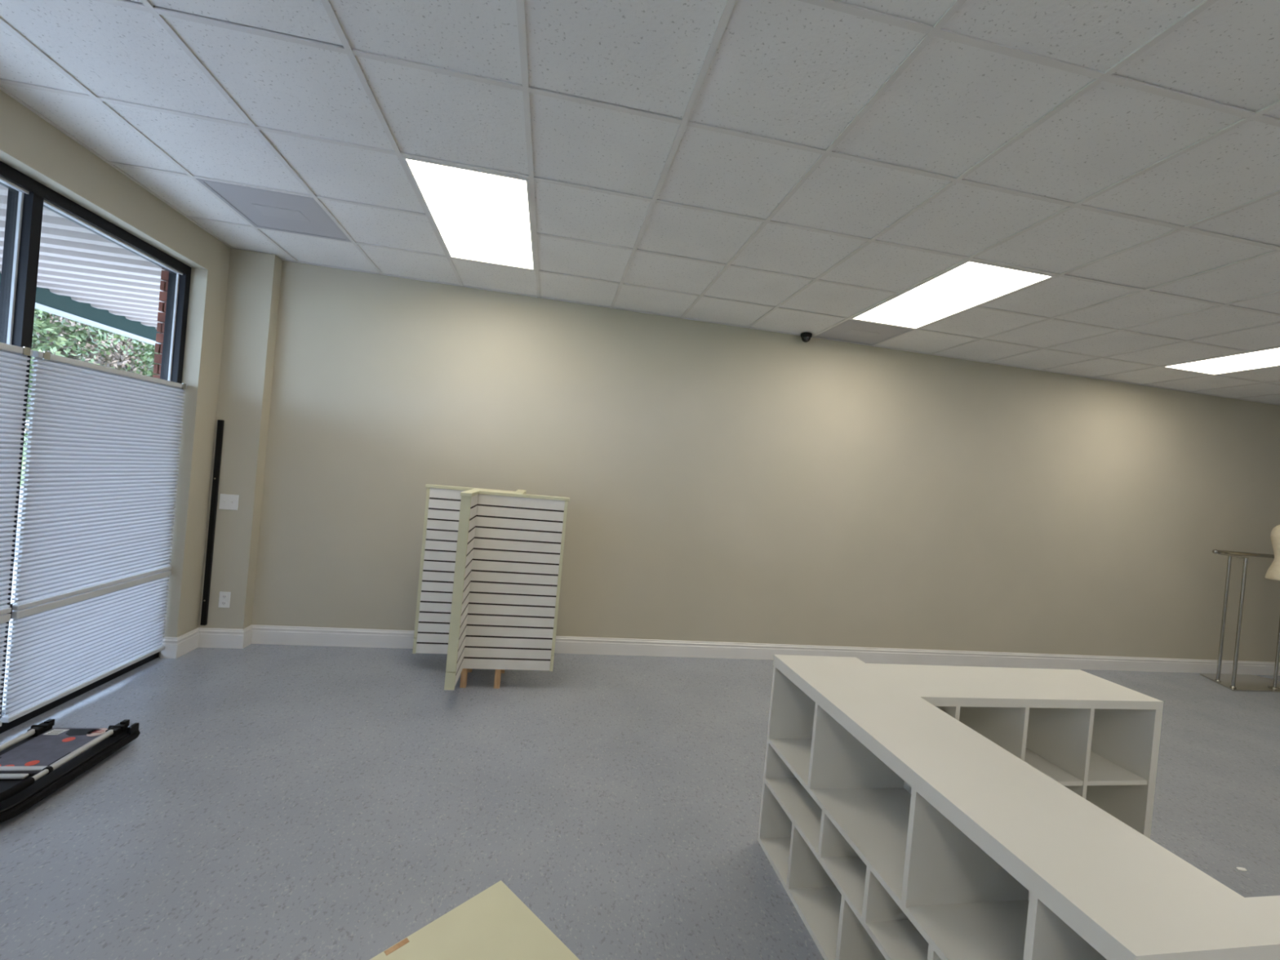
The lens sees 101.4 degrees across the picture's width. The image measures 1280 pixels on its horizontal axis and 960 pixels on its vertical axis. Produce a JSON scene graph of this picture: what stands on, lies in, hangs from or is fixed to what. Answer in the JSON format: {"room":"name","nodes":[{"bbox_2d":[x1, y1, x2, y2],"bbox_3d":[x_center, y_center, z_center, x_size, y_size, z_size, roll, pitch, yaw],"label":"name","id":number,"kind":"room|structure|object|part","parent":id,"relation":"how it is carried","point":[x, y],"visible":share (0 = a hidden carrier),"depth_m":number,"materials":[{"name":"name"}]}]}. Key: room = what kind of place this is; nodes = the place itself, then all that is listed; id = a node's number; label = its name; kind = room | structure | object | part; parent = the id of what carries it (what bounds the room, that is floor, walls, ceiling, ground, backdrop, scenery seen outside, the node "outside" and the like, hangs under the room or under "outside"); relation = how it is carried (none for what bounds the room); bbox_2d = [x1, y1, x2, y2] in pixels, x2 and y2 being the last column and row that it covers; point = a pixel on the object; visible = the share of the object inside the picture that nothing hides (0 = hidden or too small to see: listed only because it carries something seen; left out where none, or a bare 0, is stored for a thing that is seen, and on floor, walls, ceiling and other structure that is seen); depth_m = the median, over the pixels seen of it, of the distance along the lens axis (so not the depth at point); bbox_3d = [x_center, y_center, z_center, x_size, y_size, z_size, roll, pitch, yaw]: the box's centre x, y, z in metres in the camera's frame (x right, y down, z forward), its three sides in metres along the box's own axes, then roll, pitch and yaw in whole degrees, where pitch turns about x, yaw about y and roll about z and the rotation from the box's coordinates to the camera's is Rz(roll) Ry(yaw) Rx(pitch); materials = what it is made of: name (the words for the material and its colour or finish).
{"room":"empty retail store","nodes":[
{"label":"empty retail store","id":0,"kind":"room"},
{"bbox_2d":[0,89,230,657],"bbox_3d":[-2.580,-0.284,0.184,0.170,3.196,7.654,5,0,-10],"label":"wall","id":1,"kind":"structure","parent":0,"point":[29,144],"depth_m":3.62,"materials":[{"name":"paint"}]},
{"bbox_2d":[0,160,191,733],"bbox_3d":[-2.647,-0.041,0.133,0.127,2.700,7.065,5,0,-10],"label":"window","id":2,"kind":"structure","parent":1,"relation":"in","point":[27,197],"depth_m":2.56,"materials":[{"name":"black metal"}]},
{"bbox_2d":[0,342,32,726],"bbox_3d":[-2.930,0.291,1.989,0.046,1.832,1.102,5,0,-10],"label":"cellular shade","id":3,"kind":"object","parent":2,"relation":"attached to","point":[13,358],"visible":1,"depth_m":2.48,"materials":[{"name":"white fabric"}]},
{"bbox_3d":[-2.968,0.676,1.991,0.038,0.037,1.102,5,0,-10],"label":"rail","id":4,"kind":"part","parent":3,"relation":"part of","materials":[{"name":"white"}]},
{"bbox_3d":[-2.965,0.640,1.991,0.038,0.024,1.102,5,0,-10],"label":"rail","id":5,"kind":"part","parent":3,"relation":"part of","materials":[{"name":"white plastic"}]},
{"bbox_3d":[-2.852,-0.602,1.982,0.040,0.030,1.102,5,0,-10],"label":"rail","id":6,"kind":"part","parent":3,"relation":"part of","materials":[{"name":"white"}]},
{"bbox_2d":[0,350,186,722],"bbox_3d":[-3.119,0.266,3.083,0.046,1.832,1.060,5,0,-10],"label":"cellular shade","id":7,"kind":"object","parent":2,"relation":"attached to","point":[93,566],"visible":0.98,"depth_m":2.94,"materials":[{"name":"white fabric"}]},
{"bbox_3d":[-3.204,1.166,3.090,0.038,0.024,1.060,5,0,-10],"label":"rail","id":8,"kind":"part","parent":7,"relation":"part of","materials":[{"name":"white"}]},
{"bbox_3d":[-3.157,0.651,3.086,0.038,0.037,1.060,5,0,-10],"label":"rail","id":9,"kind":"part","parent":7,"relation":"part of","materials":[{"name":"white plastic"}]},
{"bbox_3d":[-3.154,0.614,3.085,0.038,0.024,1.060,5,0,-10],"label":"rail","id":10,"kind":"part","parent":7,"relation":"part of","materials":[{"name":"white plastic"}]},
{"bbox_3d":[-3.041,-0.628,3.076,0.040,0.030,1.060,5,0,-10],"label":"rail","id":11,"kind":"part","parent":7,"relation":"part of","materials":[{"name":"white"}]},
{"bbox_3d":[-2.540,-1.356,0.121,0.102,0.060,7.065,5,0,-10],"label":"head frame","id":12,"kind":"part","parent":2,"relation":"part of","materials":[{"name":"black metal"}]},
{"bbox_3d":[-3.256,-0.122,3.588,0.102,2.580,0.048,5,0,-10],"label":"jamb frame","id":13,"kind":"part","parent":2,"relation":"part of","materials":[{"name":"black metal"}]},
{"bbox_2d":[198,248,282,629],"bbox_3d":[-3.004,-0.225,3.941,0.297,2.946,0.112,5,0,-10],"label":"wall column","id":14,"kind":"structure","parent":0,"point":[254,277],"depth_m":3.89,"materials":[{"name":"paint"}]},
{"bbox_2d":[160,624,255,658],"bbox_3d":[-3.153,1.171,3.844,0.204,0.141,0.540,6,1,43],"label":"baseboard","id":15,"kind":"structure","parent":14,"relation":"attached to","point":[211,637],"depth_m":3.87,"materials":[{"name":"white wood"}]},
{"bbox_2d":[200,419,224,625],"bbox_3d":[-3.149,0.314,3.858,0.034,1.517,0.025,5,0,-10],"label":"wall strip","id":16,"kind":"object","parent":14,"relation":"attached to","point":[220,431],"visible":1,"depth_m":3.85,"materials":[{"name":"black plastic"}]},
{"bbox_2d":[217,591,231,608],"bbox_3d":[-3.084,0.889,3.890,0.074,0.118,0.011,5,0,-10],"label":"power outlet","id":17,"kind":"object","parent":14,"relation":"attached to","point":[224,597],"visible":1,"depth_m":3.89,"materials":[{"name":"white plastic"}]},
{"bbox_2d":[221,600,226,605],"bbox_3d":[-3.086,0.914,3.887,0.035,0.035,0.003,5,0,-10],"label":"socket","id":18,"kind":"object","parent":17,"relation":"attached to","point":[223,602],"depth_m":3.89,"materials":[{"name":"grey plastic"}]},
{"bbox_2d":[222,594,226,599],"bbox_3d":[-3.081,0.864,3.887,0.035,0.035,0.003,5,0,-10],"label":"socket","id":19,"kind":"object","parent":17,"relation":"attached to","point":[224,596],"depth_m":3.89,"materials":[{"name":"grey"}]},
{"bbox_2d":[218,493,239,510],"bbox_3d":[-3.043,0.164,3.876,0.124,0.114,0.020,5,0,-10],"label":"light switch","id":20,"kind":"object","parent":14,"relation":"attached to","point":[227,501],"visible":1,"depth_m":3.88,"materials":[{"name":"white plastic"}]},
{"bbox_2d":[0,0,1279,405],"bbox_3d":[3.338,-1.232,1.184,11.960,0.252,7.954,5,0,-10],"label":"ceiling","id":21,"kind":"structure","parent":0,"point":[796,167],"depth_m":2.19,"materials":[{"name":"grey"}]},
{"bbox_2d":[196,178,351,242],"bbox_3d":[-2.179,-1.633,3.192,0.586,0.023,0.586,5,0,-10],"label":"ceiling vent","id":22,"kind":"object","parent":21,"relation":"in","point":[262,208],"visible":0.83,"depth_m":3.15,"materials":[{"name":"grey metal"}]},
{"bbox_3d":[-2.180,-1.624,3.192,0.260,0.002,0.140,5,0,-10],"label":"deflector plate","id":23,"kind":"part","parent":22,"relation":"part of","materials":[{"name":"grey metal"}]},
{"bbox_2d":[401,155,535,270],"bbox_3d":[-0.930,-1.533,3.100,0.586,0.054,1.195,5,0,-10],"label":"ceiling light","id":24,"kind":"object","parent":21,"relation":"attached to","point":[477,215],"visible":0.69,"depth_m":2.94,"materials":[{"name":"white plastic"}]},
{"bbox_2d":[800,332,812,342],"bbox_3d":[1.479,-1.263,4.664,0.100,0.074,0.106,5,0,-10],"label":"dome camera","id":25,"kind":"object","parent":21,"relation":"attached to","point":[806,336],"visible":1,"depth_m":4.63,"materials":[{"name":"black plastic"}]},
{"bbox_2d":[813,320,912,345],"bbox_3d":[1.906,-1.271,4.514,0.586,0.023,0.565,5,0,-10],"label":"ceiling vent","id":26,"kind":"object","parent":21,"relation":"in","point":[850,331],"visible":0.83,"depth_m":4.50,"materials":[{"name":"grey metal"}]},
{"bbox_3d":[1.905,-1.263,4.514,0.260,0.002,0.140,5,0,-10],"label":"deflector plate","id":27,"kind":"part","parent":26,"relation":"part of","materials":[{"name":"grey metal"}]},
{"bbox_2d":[850,260,1055,328],"bbox_3d":[2.061,-1.265,3.623,0.586,0.054,1.195,5,0,-10],"label":"ceiling light","id":28,"kind":"object","parent":21,"relation":"attached to","point":[970,284],"visible":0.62,"depth_m":3.49,"materials":[{"name":"white plastic"}]},
{"bbox_2d":[1161,346,1279,374],"bbox_3d":[5.052,-0.997,4.146,0.586,0.054,1.195,5,0,-10],"label":"ceiling light","id":29,"kind":"object","parent":21,"relation":"attached to","point":[1269,357],"visible":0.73,"depth_m":4.41,"materials":[{"name":"white plastic"}]},
{"bbox_2d":[0,644,1279,959],"bbox_3d":[3.054,1.885,1.208,11.960,0.120,7.954,5,0,-10],"label":"floor","id":30,"kind":"structure","parent":0,"point":[268,802],"depth_m":2.38,"materials":[{"name":"carpet"}]},
{"bbox_2d":[0,719,140,823],"bbox_3d":[-2.664,1.245,2.232,0.479,0.104,0.757,5,0,-10],"label":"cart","id":31,"kind":"object","parent":30,"relation":"on","point":[38,762],"visible":1,"depth_m":2.33,"materials":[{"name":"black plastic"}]},
{"bbox_3d":[-2.840,1.193,2.316,0.027,0.026,0.325,5,0,-10],"label":"handle rail","id":32,"kind":"part","parent":31,"relation":"part of","materials":[{"name":"grey"}]},
{"bbox_3d":[-2.526,1.221,2.371,0.027,0.026,0.325,5,0,-10],"label":"handle rail","id":33,"kind":"part","parent":31,"relation":"part of","materials":[{"name":"grey"}]},
{"bbox_2d":[369,880,579,959],"bbox_3d":[-0.276,1.150,0.592,0.600,0.751,0.600,6,1,41],"label":"table top","id":34,"kind":"object","parent":30,"relation":"on","point":[495,923],"visible":1,"depth_m":0.89,"materials":[{"name":"beige paint"}]},
{"bbox_2d":[412,484,569,689],"bbox_3d":[-1.074,0.752,3.750,0.804,1.352,0.796,5,1,-39],"label":"stand","id":35,"kind":"object","parent":30,"relation":"on","point":[491,566],"visible":1,"depth_m":3.63,"materials":[{"name":"beige"}]},
{"bbox_3d":[-1.574,0.596,3.800,0.022,1.088,0.059,5,0,-10],"label":"trim","id":36,"kind":"part","parent":35,"relation":"part of","materials":[{"name":"beige paint"}]},
{"bbox_3d":[-1.120,0.641,3.238,0.059,1.088,0.022,5,0,-10],"label":"trim","id":37,"kind":"part","parent":35,"relation":"part of","materials":[{"name":"beige paint"}]},
{"bbox_3d":[-1.208,1.338,3.602,0.038,0.163,0.044,5,0,-10],"label":"leg","id":38,"kind":"part","parent":35,"relation":"part of","materials":[{"name":"brown wood"}]},
{"bbox_3d":[-0.987,1.358,3.640,0.038,0.163,0.044,5,0,-10],"label":"leg","id":39,"kind":"part","parent":35,"relation":"part of","materials":[{"name":"brown wood"}]},
{"bbox_3d":[-0.569,0.688,3.701,0.022,1.088,0.059,5,0,-10],"label":"trim","id":40,"kind":"part","parent":35,"relation":"part of","materials":[{"name":"beige paint"}]},
{"bbox_2d":[865,662,1163,839],"bbox_3d":[1.533,1.266,2.230,1.124,0.822,0.345,5,0,-10],"label":"bookcase","id":41,"kind":"object","parent":30,"relation":"on","point":[1096,737],"visible":0.35,"depth_m":2.19,"materials":[{"name":"white laminate"}]},
{"bbox_3d":[2.066,1.331,2.324,0.034,0.788,0.345,5,0,-10],"label":"panel","id":42,"kind":"part","parent":41,"relation":"part of","materials":[{"name":"white laminate"}]},
{"bbox_2d":[757,654,1279,959],"bbox_3d":[0.869,1.211,1.630,0.396,0.822,1.444,5,0,-10],"label":"bookcase","id":43,"kind":"object","parent":30,"relation":"on","point":[894,828],"visible":1,"depth_m":1.44,"materials":[{"name":"white laminate"}]},
{"bbox_3d":[0.747,1.217,2.331,0.393,0.776,0.019,5,0,-10],"label":"panel","id":44,"kind":"part","parent":43,"relation":"part of","materials":[{"name":"white laminate"}]},
{"bbox_3d":[1.058,1.240,1.663,0.008,0.756,1.404,5,0,-10],"label":"panel","id":45,"kind":"part","parent":43,"relation":"part of","materials":[{"name":"white laminate"}]},
{"bbox_2d":[1200,549,1279,692],"bbox_3d":[6.335,1.419,5.359,1.250,1.340,0.430,5,0,-10],"label":"clothes rack","id":46,"kind":"object","parent":30,"relation":"on","point":[1233,682],"visible":1,"depth_m":5.27,"materials":[{"name":"grey metal"}]},
{"bbox_3d":[5.883,1.387,5.281,0.027,1.289,0.027,5,0,-10],"label":"post","id":47,"kind":"part","parent":46,"relation":"part of","materials":[{"name":"silver metal"}]},
{"bbox_3d":[5.872,0.751,5.190,0.020,0.033,0.209,5,0,-20],"label":"bracket arm","id":48,"kind":"part","parent":46,"relation":"part of","materials":[{"name":"silver metal"}]},
{"bbox_3d":[5.846,1.393,5.112,0.027,1.274,0.027,5,0,-10],"label":"post","id":49,"kind":"part","parent":46,"relation":"part of","materials":[{"name":"silver metal"}]},
{"bbox_3d":[6.388,0.775,5.384,1.200,0.037,0.038,5,0,-10],"label":"hang rail","id":50,"kind":"part","parent":46,"relation":"part of","materials":[{"name":"silver metal"}]},
{"bbox_2d":[1235,866,1246,871],"bbox_3d":[2.764,1.788,2.408,0.042,0.004,0.018,5,0,-6],"label":"paper scrap","id":51,"kind":"object","parent":30,"relation":"on","point":[1237,868],"visible":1,"depth_m":2.41,"materials":[{"name":"white paper"}]},
{"bbox_2d":[1244,895,1279,919],"bbox_3d":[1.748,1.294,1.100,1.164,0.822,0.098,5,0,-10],"label":"shelving unit","id":52,"kind":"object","parent":30,"relation":"on","point":[1271,904],"depth_m":1.03,"materials":[{"name":"white laminate"}]},
{"bbox_2d":[1265,524,1279,689],"bbox_3d":[6.405,1.194,5.219,0.262,1.767,0.262,5,0,-10],"label":"mannequin","id":53,"kind":"object","parent":30,"relation":"on","point":[1273,572],"visible":1,"depth_m":5.22,"materials":[{"name":"fabric"}]},
{"bbox_2d":[251,260,1279,662],"bbox_3d":[2.541,0.145,5.039,11.960,3.196,0.150,5,0,-10],"label":"wall","id":54,"kind":"structure","parent":0,"point":[726,483],"depth_m":4.71,"materials":[{"name":"paint"}]},
{"bbox_2d":[253,625,1279,675],"bbox_3d":[2.587,1.683,4.998,11.313,0.141,0.017,5,0,-10],"label":"baseboard","id":55,"kind":"structure","parent":54,"relation":"attached to","point":[263,634],"depth_m":4.77,"materials":[{"name":"white wood"}]},
{"label":"outside","id":56,"kind":"structure","parent":0,"visible":0},
{"bbox_2d":[20,435,27,486],"bbox_3d":[-40.227,-2.026,18.385,47.000,0.180,110.000,5,0,-10],"label":"lawn","id":57,"kind":"structure","parent":56,"point":[24,448],"depth_m":20.31,"materials":[{"name":"green plant"}]},
{"bbox_2d":[23,308,125,444],"bbox_3d":[-16.892,-3.856,13.904,5.780,7.843,5.571,5,1,-37],"label":"tree","id":58,"kind":"object","parent":57,"relation":"on","point":[60,340],"visible":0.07,"depth_m":14.57,"materials":[{"name":"green plant"}]},
{"bbox_2d":[25,311,155,431],"bbox_3d":[-27.088,-6.193,24.577,8.986,10.492,9.156,5,0,-10],"label":"tree","id":59,"kind":"object","parent":57,"relation":"on","point":[118,360],"visible":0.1,"depth_m":24.36,"materials":[{"name":"green leaf"},{"name":"bark"}]},
{"bbox_2d":[80,329,159,377],"bbox_3d":[-18.222,-4.030,21.232,5.387,7.826,5.590,5,0,-10],"label":"tree","id":60,"kind":"object","parent":57,"relation":"on","point":[149,348],"visible":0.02,"depth_m":19.93,"materials":[{"name":"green plant"}]},
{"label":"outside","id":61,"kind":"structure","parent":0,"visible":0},
{"bbox_2d":[13,486,23,564],"bbox_3d":[-11.494,0.614,11.226,7.400,0.130,54.000,5,0,-10],"label":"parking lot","id":62,"kind":"structure","parent":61,"point":[20,491],"depth_m":8.32,"materials":[{"name":"grey asphalt"}]},
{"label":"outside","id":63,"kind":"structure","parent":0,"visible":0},
{"bbox_2d":[1,564,17,710],"bbox_3d":[-5.197,1.131,5.220,2.990,0.130,40.000,5,0,-10],"label":"pavement","id":64,"kind":"structure","parent":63,"point":[15,567],"depth_m":3.67,"materials":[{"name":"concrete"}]},
{"bbox_2d":[0,184,163,345],"bbox_3d":[-4.299,-0.282,2.905,2.290,2.880,15.200,5,0,-10],"label":"canopy","id":65,"kind":"object","parent":64,"relation":"on","point":[84,277],"visible":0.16,"depth_m":4.47,"materials":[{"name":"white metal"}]},
{"bbox_2d":[152,267,168,378],"bbox_3d":[-3.529,-0.192,4.081,0.230,2.822,0.490,5,0,-10],"label":"wall pier","id":66,"kind":"structure","parent":64,"relation":"on","point":[165,273],"depth_m":3.82,"materials":[{"name":"red brick"}]}
]}

